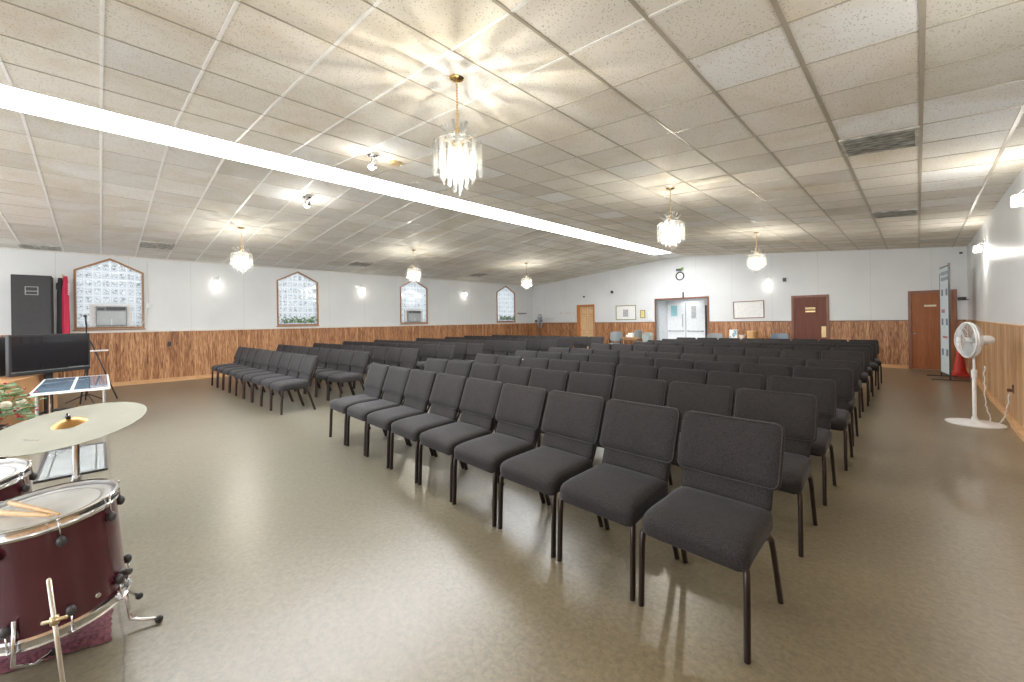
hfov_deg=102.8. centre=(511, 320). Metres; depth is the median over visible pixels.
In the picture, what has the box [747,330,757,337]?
drum
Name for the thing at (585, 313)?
door
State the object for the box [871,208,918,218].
ceiling vent
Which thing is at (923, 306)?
door
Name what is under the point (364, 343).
chair
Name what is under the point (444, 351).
chair
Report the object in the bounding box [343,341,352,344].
chair
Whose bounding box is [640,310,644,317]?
frame
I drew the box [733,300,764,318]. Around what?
whiteboard
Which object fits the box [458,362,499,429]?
chair
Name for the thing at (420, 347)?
chair
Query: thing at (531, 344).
chair
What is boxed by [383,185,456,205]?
diffuser
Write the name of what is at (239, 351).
chair
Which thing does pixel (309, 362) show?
chair
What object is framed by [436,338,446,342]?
chair
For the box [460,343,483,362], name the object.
chair
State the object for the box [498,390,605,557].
chair
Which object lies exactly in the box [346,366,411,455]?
chair
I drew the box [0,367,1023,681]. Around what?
floor
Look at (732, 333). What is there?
printed box
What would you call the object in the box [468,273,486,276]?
ceiling vent
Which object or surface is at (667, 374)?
chair
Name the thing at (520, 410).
chair
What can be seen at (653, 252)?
diffuser
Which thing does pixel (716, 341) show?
chair
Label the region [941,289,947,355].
banner
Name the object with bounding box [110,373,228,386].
baseboard
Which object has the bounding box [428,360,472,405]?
chair
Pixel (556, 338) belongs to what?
chair
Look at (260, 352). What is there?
chair
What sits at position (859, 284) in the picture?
wall
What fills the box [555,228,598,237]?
diffuser
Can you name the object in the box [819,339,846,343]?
chair
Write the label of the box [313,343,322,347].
chair
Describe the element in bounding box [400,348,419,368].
chair
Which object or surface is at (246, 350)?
chair
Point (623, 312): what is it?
notice board
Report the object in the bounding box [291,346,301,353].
chair
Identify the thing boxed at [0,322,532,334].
trim
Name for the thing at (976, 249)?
wall sconce
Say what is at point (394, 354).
chair
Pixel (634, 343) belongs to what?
chair
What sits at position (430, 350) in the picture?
chair
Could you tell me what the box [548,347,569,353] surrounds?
chair
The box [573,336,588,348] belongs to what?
chair
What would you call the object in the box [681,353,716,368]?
chair
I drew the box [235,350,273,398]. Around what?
chair
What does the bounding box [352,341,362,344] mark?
chair
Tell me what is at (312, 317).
greenery
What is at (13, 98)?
diffuser
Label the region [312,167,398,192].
diffuser
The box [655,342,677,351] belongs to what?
chair
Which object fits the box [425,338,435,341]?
chair
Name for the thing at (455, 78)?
chandelier
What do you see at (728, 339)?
chair
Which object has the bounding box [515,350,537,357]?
chair
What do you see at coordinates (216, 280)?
wall sconce
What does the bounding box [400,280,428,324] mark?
window
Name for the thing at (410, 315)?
air conditioner
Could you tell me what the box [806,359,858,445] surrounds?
chair
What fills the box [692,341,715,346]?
chair
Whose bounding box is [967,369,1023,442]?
baseboard
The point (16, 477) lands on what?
drum
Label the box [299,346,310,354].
chair
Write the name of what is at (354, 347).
chair
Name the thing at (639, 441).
chair
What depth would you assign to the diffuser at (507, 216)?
9.23 m
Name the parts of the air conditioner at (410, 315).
panel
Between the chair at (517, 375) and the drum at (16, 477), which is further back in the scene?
the chair at (517, 375)
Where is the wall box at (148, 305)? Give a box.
[127,266,150,326]
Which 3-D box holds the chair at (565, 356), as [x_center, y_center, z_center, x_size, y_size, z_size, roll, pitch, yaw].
[0.875,1.013,6.594,0.532,0.920,0.651,-1,0,45]
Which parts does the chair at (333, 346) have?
backrest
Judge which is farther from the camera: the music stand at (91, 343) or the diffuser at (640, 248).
the diffuser at (640, 248)
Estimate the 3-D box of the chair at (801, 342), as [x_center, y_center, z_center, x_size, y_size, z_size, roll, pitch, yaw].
[6.371,0.936,9.166,0.532,0.920,0.651,-1,0,37]
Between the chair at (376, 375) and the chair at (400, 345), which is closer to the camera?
the chair at (376, 375)
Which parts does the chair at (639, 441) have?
leg, leg, seat, leg, lumbar panel, backrest, leg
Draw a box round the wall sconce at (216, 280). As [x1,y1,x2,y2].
[214,277,219,285]
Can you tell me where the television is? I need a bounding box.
[5,333,89,414]
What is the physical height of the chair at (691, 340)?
0.920 m
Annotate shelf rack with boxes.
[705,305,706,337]
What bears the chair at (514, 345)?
on the floor
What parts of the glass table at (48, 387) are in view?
leg, leg, glass pane, table frame, glass pane, leg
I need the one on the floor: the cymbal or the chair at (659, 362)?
the chair at (659, 362)
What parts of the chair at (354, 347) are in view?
backrest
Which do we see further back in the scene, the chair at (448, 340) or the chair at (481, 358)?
the chair at (448, 340)
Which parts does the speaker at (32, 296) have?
badge frame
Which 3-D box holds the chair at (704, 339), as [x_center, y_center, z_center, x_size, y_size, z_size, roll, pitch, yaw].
[5.301,0.951,11.214,0.532,0.920,0.651,-1,0,36]
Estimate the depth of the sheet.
4.40 m
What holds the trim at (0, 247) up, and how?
attached to the wall at (181, 295)
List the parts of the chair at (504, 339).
backrest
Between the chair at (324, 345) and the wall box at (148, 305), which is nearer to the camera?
the wall box at (148, 305)
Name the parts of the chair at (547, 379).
backrest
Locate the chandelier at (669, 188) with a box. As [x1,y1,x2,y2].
[659,187,683,243]
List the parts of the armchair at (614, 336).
backrest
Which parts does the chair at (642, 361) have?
backrest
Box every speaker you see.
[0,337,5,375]
[11,274,53,334]
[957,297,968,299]
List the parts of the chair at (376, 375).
leg, leg, seat, lumbar panel, backrest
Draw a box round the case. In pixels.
[634,330,641,336]
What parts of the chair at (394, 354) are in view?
lumbar panel, backrest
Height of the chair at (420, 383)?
0.920 m
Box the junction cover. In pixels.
[389,160,402,165]
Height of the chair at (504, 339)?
0.920 m
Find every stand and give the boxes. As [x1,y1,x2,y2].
[40,578,67,681]
[65,314,101,403]
[65,412,143,599]
[79,340,117,404]
[927,263,970,381]
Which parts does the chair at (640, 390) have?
backrest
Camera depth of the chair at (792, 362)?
5.55 m
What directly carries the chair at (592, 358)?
on the floor
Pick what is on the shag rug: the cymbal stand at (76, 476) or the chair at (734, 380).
the cymbal stand at (76, 476)
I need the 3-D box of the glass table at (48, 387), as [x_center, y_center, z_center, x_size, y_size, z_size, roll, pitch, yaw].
[-6.419,1.245,6.008,2.000,0.651,0.720,-1,0,45]
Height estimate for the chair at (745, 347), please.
0.920 m
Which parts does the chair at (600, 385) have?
leg, backrest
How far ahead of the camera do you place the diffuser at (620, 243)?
12.73 m
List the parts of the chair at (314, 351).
backrest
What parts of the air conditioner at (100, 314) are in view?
panel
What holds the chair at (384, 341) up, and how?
on the floor
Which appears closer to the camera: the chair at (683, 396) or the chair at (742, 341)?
the chair at (683, 396)
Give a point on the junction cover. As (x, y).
(392, 162)
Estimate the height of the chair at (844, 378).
0.920 m
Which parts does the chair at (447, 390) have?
leg, leg, seat, lumbar panel, backrest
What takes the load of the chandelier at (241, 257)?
hanging from the ceiling
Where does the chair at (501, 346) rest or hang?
on the floor
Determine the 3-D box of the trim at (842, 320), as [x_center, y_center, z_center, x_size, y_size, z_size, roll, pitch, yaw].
[6.365,0.069,15.648,14.765,0.022,0.024,-1,0,45]
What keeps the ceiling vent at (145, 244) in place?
in the ceiling
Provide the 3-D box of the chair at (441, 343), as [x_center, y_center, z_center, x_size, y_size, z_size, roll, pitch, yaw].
[-1.894,1.052,10.723,0.532,0.920,0.651,-1,0,40]
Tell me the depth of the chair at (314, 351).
9.44 m
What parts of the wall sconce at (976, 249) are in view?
lamp shade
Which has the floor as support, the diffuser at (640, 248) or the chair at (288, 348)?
the chair at (288, 348)
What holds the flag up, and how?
on the floor
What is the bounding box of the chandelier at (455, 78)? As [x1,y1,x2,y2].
[439,74,474,181]
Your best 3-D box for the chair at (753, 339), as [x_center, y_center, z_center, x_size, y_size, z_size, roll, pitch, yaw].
[6.190,0.938,10.555,0.532,0.920,0.651,-1,0,36]
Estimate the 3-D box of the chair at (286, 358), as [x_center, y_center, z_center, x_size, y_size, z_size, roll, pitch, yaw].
[-4.490,1.088,7.737,0.532,0.920,0.651,-1,0,42]
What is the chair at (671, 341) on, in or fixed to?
on the floor
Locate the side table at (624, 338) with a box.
[621,337,641,343]
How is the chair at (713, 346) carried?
on the floor
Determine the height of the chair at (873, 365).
0.920 m
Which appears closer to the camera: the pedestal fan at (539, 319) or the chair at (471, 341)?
the chair at (471, 341)
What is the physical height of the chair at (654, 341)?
0.920 m
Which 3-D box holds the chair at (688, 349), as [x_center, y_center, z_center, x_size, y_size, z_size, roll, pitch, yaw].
[3.473,0.976,7.808,0.532,0.920,0.651,-1,0,45]
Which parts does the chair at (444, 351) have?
backrest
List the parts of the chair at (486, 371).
backrest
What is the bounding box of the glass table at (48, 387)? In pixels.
[29,375,109,416]
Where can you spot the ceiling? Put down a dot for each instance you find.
(580, 114)
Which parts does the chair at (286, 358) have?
leg, seat, lumbar panel, backrest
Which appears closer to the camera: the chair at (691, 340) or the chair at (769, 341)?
the chair at (769, 341)
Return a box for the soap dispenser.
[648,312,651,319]
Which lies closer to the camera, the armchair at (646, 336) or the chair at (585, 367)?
the chair at (585, 367)
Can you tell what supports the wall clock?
attached to the wall at (859, 284)
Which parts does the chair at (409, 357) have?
lumbar panel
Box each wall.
[0,248,533,382]
[533,246,967,369]
[967,168,1023,428]
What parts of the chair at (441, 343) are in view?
backrest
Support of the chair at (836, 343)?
on the floor
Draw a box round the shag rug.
[0,608,113,673]
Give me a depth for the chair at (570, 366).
5.66 m
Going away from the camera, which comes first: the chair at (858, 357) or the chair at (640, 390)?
the chair at (640, 390)
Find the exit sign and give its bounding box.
[675,292,683,297]
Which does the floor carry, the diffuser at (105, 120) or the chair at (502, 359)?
the chair at (502, 359)
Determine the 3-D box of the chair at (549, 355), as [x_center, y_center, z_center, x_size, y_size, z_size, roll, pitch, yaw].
[0.485,1.018,6.980,0.532,0.920,0.651,-1,0,44]
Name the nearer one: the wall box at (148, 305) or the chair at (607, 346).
the chair at (607, 346)
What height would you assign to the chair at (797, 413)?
0.920 m
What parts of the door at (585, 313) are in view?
panel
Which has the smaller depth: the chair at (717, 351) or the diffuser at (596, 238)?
the chair at (717, 351)
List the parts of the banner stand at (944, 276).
frame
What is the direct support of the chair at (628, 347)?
on the floor
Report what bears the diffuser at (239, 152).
attached to the ceiling beam
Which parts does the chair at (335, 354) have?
seat, lumbar panel, backrest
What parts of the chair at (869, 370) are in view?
backrest, seat, leg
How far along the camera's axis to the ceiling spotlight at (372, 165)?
5.43 m
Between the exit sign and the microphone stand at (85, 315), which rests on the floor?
the microphone stand at (85, 315)
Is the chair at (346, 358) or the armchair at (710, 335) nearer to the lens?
the chair at (346, 358)
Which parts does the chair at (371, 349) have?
backrest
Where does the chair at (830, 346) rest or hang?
on the floor
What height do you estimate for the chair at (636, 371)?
0.920 m
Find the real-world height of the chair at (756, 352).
0.920 m
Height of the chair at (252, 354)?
0.920 m
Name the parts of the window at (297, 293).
sill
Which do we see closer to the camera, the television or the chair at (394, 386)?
the chair at (394, 386)
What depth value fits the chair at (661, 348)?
8.34 m
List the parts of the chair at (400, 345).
backrest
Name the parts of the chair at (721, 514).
leg, leg, seat, lumbar panel, backrest, leg, leg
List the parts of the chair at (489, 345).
lumbar panel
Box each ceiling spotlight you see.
[303,196,310,207]
[367,153,377,169]
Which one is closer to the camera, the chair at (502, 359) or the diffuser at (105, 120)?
the diffuser at (105, 120)
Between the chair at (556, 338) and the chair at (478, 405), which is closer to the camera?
the chair at (478, 405)
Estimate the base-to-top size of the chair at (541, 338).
0.920 m
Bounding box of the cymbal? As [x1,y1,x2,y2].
[0,402,146,456]
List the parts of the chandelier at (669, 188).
frame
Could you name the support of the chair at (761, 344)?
on the floor
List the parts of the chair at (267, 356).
leg, seat, lumbar panel, backrest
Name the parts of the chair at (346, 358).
leg, seat, lumbar panel, backrest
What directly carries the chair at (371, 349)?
on the floor
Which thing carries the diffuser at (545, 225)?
attached to the ceiling beam
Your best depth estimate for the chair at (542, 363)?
6.06 m
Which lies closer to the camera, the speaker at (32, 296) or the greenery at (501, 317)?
the speaker at (32, 296)
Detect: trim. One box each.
[0,247,532,286]
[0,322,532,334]
[570,320,957,322]
[967,320,1023,326]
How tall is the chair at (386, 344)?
0.920 m
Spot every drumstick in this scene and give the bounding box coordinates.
[0,510,51,516]
[7,500,60,515]
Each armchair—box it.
[607,331,622,345]
[636,332,652,341]
[707,333,722,338]
[770,333,788,338]
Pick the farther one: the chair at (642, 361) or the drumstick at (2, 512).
the chair at (642, 361)
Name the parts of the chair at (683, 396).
leg, seat, backrest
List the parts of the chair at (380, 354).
lumbar panel, backrest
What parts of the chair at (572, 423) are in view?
leg, seat, leg, leg, lumbar panel, backrest, frame, leg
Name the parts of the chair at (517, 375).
backrest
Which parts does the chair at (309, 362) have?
leg, leg, seat, leg, lumbar panel, backrest, leg, frame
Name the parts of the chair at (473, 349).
lumbar panel, backrest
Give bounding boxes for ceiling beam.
[0,83,671,254]
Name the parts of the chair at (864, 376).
backrest, seat, leg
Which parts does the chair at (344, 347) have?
backrest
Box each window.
[73,258,145,330]
[276,271,319,326]
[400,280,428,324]
[496,286,514,322]
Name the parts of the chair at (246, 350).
leg, seat, backrest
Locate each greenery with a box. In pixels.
[281,316,316,323]
[500,316,514,319]
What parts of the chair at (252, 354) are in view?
leg, seat, lumbar panel, backrest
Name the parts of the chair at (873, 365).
backrest, seat, leg, leg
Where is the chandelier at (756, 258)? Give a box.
[749,232,759,268]
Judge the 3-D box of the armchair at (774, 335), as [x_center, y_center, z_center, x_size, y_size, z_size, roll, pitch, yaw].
[8.224,0.889,12.643,0.515,0.953,0.572,-1,0,-39]
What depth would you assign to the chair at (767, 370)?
4.82 m
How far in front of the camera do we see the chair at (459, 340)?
12.49 m
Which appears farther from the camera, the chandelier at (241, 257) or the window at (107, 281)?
the window at (107, 281)
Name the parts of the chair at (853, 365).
backrest, seat, leg, leg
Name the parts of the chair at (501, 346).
lumbar panel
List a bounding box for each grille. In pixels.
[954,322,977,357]
[959,322,983,357]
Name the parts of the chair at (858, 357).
backrest, seat, leg, leg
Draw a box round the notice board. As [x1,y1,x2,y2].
[616,305,635,319]
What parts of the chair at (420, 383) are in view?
leg, leg, seat, lumbar panel, backrest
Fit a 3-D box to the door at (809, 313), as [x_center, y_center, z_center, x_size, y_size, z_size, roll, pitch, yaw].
[9.270,0.284,12.727,0.960,2.130,0.091,-1,0,45]
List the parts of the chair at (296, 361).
leg, seat, lumbar panel, backrest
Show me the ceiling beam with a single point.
(13, 98)
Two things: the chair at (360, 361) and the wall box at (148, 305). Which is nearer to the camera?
the chair at (360, 361)
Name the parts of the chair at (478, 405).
leg, leg, seat, lumbar panel, backrest, frame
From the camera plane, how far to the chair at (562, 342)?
12.61 m
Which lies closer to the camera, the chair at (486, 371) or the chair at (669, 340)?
the chair at (486, 371)
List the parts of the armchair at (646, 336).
backrest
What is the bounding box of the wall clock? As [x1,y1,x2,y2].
[675,272,683,279]
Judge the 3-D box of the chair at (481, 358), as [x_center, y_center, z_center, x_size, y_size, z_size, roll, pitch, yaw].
[-0.595,1.033,6.707,0.651,0.920,0.532,-1,0,-45]
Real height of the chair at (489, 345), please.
0.920 m
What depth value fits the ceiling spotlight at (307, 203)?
7.24 m
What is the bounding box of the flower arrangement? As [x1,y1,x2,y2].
[0,382,46,459]
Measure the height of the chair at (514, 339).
0.920 m
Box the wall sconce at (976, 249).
[973,239,985,252]
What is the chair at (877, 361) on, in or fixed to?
on the floor
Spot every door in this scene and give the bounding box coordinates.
[577,304,594,348]
[654,295,709,339]
[791,294,828,340]
[908,289,956,370]
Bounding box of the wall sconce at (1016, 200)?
[1011,189,1023,206]
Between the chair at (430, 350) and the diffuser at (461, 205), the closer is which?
the diffuser at (461, 205)
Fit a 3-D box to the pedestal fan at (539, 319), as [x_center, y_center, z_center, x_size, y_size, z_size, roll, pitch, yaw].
[1.305,0.580,19.532,0.560,1.761,0.626,-1,0,45]
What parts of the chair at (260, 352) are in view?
leg, seat, lumbar panel, backrest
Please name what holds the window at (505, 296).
in the wall at (181, 295)
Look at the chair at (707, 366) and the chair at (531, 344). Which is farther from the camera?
the chair at (531, 344)
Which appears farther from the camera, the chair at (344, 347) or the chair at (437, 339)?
the chair at (437, 339)
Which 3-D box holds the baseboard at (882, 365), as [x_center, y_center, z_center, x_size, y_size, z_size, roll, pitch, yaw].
[6.360,1.345,15.646,14.715,0.090,0.033,-1,0,45]
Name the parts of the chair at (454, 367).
backrest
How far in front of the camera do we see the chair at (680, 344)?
9.09 m
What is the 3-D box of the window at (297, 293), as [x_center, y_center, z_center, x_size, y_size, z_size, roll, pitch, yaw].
[-6.792,-0.674,12.973,0.135,1.747,1.260,-1,0,45]
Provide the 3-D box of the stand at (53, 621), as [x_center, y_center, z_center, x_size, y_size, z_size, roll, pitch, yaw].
[-1.572,1.207,1.449,0.180,0.588,0.180,-1,0,45]
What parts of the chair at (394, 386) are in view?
leg, leg, seat, lumbar panel, backrest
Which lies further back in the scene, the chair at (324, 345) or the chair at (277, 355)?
the chair at (324, 345)
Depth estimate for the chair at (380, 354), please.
9.28 m
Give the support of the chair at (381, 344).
on the floor
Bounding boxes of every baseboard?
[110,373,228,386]
[879,364,907,368]
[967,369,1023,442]
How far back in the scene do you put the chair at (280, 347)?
10.87 m
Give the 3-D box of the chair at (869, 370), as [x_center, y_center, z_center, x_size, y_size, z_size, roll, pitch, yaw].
[6.558,0.933,7.824,0.532,0.920,0.651,-1,0,39]
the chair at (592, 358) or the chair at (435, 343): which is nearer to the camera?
the chair at (592, 358)
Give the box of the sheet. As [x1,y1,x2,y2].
[33,442,107,483]
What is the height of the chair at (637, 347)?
0.920 m
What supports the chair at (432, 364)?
on the floor
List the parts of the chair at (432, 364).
backrest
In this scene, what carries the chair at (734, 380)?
on the floor
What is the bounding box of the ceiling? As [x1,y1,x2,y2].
[0,0,1023,285]
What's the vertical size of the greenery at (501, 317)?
0.245 m
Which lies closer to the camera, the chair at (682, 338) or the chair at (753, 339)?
the chair at (753, 339)
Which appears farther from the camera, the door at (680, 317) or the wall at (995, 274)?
the door at (680, 317)
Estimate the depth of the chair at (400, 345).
10.66 m
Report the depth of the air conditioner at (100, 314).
9.87 m
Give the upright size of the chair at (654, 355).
0.920 m
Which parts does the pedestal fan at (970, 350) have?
power cord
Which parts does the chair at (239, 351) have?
seat, backrest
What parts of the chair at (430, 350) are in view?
seat, backrest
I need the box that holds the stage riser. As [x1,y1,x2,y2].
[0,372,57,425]
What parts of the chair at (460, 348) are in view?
lumbar panel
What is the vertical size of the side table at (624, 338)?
0.740 m
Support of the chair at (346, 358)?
on the floor
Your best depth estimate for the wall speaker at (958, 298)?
10.17 m
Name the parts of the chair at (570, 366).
backrest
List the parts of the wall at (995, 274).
wainscot panel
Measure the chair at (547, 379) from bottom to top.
0.920 m
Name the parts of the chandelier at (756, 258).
frame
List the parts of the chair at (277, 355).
leg, seat, lumbar panel, backrest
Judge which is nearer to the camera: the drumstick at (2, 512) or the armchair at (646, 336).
the drumstick at (2, 512)
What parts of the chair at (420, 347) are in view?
backrest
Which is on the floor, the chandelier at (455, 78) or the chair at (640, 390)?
the chair at (640, 390)
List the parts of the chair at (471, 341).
backrest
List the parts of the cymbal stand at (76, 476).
leg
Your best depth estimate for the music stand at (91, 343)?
8.03 m
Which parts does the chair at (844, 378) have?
backrest, seat, lumbar panel, leg, leg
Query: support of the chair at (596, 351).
on the floor
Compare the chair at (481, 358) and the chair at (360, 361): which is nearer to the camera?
the chair at (481, 358)
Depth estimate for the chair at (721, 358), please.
5.93 m
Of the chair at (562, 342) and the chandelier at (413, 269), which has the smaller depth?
the chandelier at (413, 269)
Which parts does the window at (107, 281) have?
sill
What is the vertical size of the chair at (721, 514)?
0.920 m
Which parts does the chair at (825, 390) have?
backrest, seat, lumbar panel, leg, leg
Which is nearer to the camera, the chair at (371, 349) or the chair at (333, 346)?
the chair at (371, 349)
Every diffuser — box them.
[0,85,92,127]
[94,108,227,155]
[220,142,326,176]
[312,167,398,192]
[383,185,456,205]
[440,199,502,215]
[485,211,539,224]
[523,220,570,231]
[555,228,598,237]
[582,235,619,242]
[604,240,639,247]
[626,245,657,251]
[644,250,669,254]
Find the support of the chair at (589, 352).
on the floor
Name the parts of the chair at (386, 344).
backrest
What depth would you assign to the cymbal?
2.04 m
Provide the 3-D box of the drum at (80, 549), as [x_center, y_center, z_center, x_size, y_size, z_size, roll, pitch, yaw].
[-2.035,1.153,1.891,0.636,0.710,0.512,-1,0,-41]
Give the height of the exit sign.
0.210 m
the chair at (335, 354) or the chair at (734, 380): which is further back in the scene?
the chair at (335, 354)
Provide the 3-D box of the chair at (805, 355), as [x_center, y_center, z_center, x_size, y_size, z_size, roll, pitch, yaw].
[4.654,0.960,6.664,0.532,0.920,0.651,-1,0,44]
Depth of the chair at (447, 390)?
4.10 m
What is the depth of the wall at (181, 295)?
11.68 m
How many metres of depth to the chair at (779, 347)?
7.96 m
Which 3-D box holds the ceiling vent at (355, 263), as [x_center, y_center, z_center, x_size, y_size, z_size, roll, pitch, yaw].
[-4.768,-1.770,12.873,0.570,0.070,0.590,-1,0,45]
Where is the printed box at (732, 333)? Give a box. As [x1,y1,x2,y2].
[729,330,737,337]
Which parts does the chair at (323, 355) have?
lumbar panel, backrest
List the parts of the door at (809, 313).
lock plate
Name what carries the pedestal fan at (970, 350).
on the floor
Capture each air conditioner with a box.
[90,304,132,325]
[404,309,421,321]
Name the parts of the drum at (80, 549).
tension rod, leg, tension rod, tension rod, tension rod, tension rod, leg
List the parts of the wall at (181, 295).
wainscot panel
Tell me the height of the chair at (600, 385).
0.920 m
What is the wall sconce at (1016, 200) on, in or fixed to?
attached to the wall at (995, 274)
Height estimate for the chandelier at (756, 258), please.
0.993 m
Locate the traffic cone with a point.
(959, 369)
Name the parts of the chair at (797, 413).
backrest, seat, lumbar panel, leg, leg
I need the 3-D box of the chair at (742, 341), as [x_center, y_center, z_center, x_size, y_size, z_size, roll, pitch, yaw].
[5.489,0.948,9.834,0.532,0.920,0.651,-1,0,37]
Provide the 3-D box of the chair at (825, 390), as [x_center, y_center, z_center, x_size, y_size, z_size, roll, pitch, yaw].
[2.483,0.990,3.585,0.532,0.920,0.651,-1,0,45]
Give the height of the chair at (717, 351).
0.920 m
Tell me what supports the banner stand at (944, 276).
on the floor
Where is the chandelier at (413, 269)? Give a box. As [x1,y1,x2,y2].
[410,250,418,273]
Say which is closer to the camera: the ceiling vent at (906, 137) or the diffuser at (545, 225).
the ceiling vent at (906, 137)
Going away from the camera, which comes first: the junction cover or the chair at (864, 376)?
the junction cover
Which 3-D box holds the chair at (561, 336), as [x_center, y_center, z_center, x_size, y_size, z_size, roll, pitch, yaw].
[1.714,1.001,13.593,0.532,0.920,0.651,-1,0,40]
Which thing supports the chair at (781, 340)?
on the floor
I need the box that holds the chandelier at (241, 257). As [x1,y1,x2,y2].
[231,227,247,268]
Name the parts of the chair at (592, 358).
backrest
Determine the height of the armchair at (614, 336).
0.953 m
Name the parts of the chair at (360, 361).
leg, leg, seat, lumbar panel, backrest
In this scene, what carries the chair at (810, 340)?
on the floor
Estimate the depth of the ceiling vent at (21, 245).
8.92 m
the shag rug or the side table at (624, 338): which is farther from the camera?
the side table at (624, 338)
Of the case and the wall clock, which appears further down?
the case
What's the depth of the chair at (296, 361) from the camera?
7.36 m
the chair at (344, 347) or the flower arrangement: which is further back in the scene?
the chair at (344, 347)
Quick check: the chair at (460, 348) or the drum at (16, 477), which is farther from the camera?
the chair at (460, 348)
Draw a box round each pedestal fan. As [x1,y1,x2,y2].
[535,314,542,331]
[945,322,1012,428]
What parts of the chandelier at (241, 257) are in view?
frame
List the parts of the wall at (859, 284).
wainscot panel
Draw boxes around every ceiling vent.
[18,243,61,250]
[139,241,174,249]
[348,261,372,266]
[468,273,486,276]
[838,126,918,156]
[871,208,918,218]
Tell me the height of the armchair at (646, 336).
0.933 m
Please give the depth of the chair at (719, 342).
9.40 m
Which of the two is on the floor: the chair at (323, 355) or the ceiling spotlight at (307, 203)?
the chair at (323, 355)
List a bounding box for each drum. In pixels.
[0,459,36,501]
[0,478,162,668]
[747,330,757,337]
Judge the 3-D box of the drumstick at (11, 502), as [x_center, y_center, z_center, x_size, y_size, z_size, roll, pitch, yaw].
[-2.064,0.811,1.763,0.392,0.023,0.021,-1,0,20]
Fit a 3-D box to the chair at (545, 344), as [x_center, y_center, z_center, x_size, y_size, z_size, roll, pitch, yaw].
[0.900,1.012,11.633,0.532,0.920,0.651,-1,0,41]
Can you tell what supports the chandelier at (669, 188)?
hanging from the ceiling
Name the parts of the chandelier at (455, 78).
frame, chain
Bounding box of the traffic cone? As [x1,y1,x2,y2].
[952,351,970,376]
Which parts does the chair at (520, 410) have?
leg, seat, leg, lumbar panel, backrest, frame, leg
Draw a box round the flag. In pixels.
[56,274,69,393]
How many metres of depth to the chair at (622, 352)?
7.10 m
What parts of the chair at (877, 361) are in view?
backrest, seat, leg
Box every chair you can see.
[211,346,244,387]
[217,347,250,387]
[222,348,257,392]
[229,349,265,392]
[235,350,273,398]
[243,351,283,401]
[251,352,293,402]
[260,353,305,406]
[270,355,318,414]
[276,344,285,351]
[283,345,293,352]
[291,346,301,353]
[294,348,330,393]
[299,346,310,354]
[305,349,342,395]
[308,347,320,387]
[311,344,341,381]
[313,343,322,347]
[315,350,354,399]
[320,344,351,381]
[321,343,331,347]
[327,351,370,400]
[329,363,389,444]
[330,345,363,383]
[342,346,375,388]
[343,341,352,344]
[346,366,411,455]
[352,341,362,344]
[354,346,389,388]
[362,342,373,345]
[366,369,436,467]
[367,347,403,372]
[372,343,397,361]
[373,342,384,346]
[383,340,393,342]
[385,343,409,362]
[390,373,466,483]
[399,344,423,369]
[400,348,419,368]
[403,358,448,399]
[414,344,439,369]
[415,341,426,344]
[418,377,502,501]
[421,342,439,360]
[422,345,454,369]
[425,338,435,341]
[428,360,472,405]
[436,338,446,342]
[437,342,453,358]
[446,339,457,342]
[452,383,547,526]
[453,343,467,360]
[457,339,469,343]
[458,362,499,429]
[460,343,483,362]
[465,340,482,359]
[475,353,497,363]
[482,340,495,354]
[494,338,512,354]
[494,340,510,355]
[495,365,531,432]
[496,355,521,366]
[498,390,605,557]
[508,338,526,355]
[509,341,525,355]
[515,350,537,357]
[520,357,548,368]
[525,337,543,350]
[525,339,540,351]
[528,368,568,447]
[537,351,561,360]
[537,372,613,447]
[539,339,556,351]
[544,337,557,346]
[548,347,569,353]
[548,359,580,391]
[557,338,572,348]
[557,399,681,600]
[561,336,573,347]
[561,353,588,364]
[570,348,593,355]
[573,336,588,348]
[579,361,615,377]
[588,337,603,348]
[588,354,619,385]
[590,343,610,349]
[593,349,619,355]
[597,376,667,447]
[611,344,632,351]
[611,356,653,398]
[613,364,657,387]
[619,350,647,357]
[633,342,654,348]
[633,344,657,355]
[638,411,784,664]
[648,340,668,342]
[648,352,680,365]
[654,358,693,379]
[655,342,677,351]
[658,345,683,358]
[658,367,706,406]
[662,339,681,341]
[667,381,734,484]
[670,340,691,344]
[676,337,695,340]
[678,343,702,349]
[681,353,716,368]
[683,339,703,341]
[684,346,712,354]
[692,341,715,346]
[694,360,738,383]
[697,338,717,340]
[704,343,730,350]
[705,339,727,343]
[707,371,765,416]
[713,347,744,360]
[717,341,742,347]
[717,355,757,372]
[718,338,739,341]
[729,340,753,343]
[732,344,760,354]
[734,388,817,557]
[740,363,791,389]
[741,338,763,341]
[744,342,770,348]
[745,348,779,363]
[755,340,780,344]
[759,357,804,376]
[762,345,793,357]
[766,338,789,342]
[766,375,836,505]
[772,343,801,349]
[781,349,819,366]
[783,341,810,345]
[792,339,817,342]
[793,366,853,470]
[795,346,829,359]
[803,343,835,350]
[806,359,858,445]
[812,341,841,346]
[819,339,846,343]
[821,351,863,417]
[831,347,869,405]
[837,344,873,396]
[844,342,879,389]
[849,340,881,383]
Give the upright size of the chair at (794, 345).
0.920 m

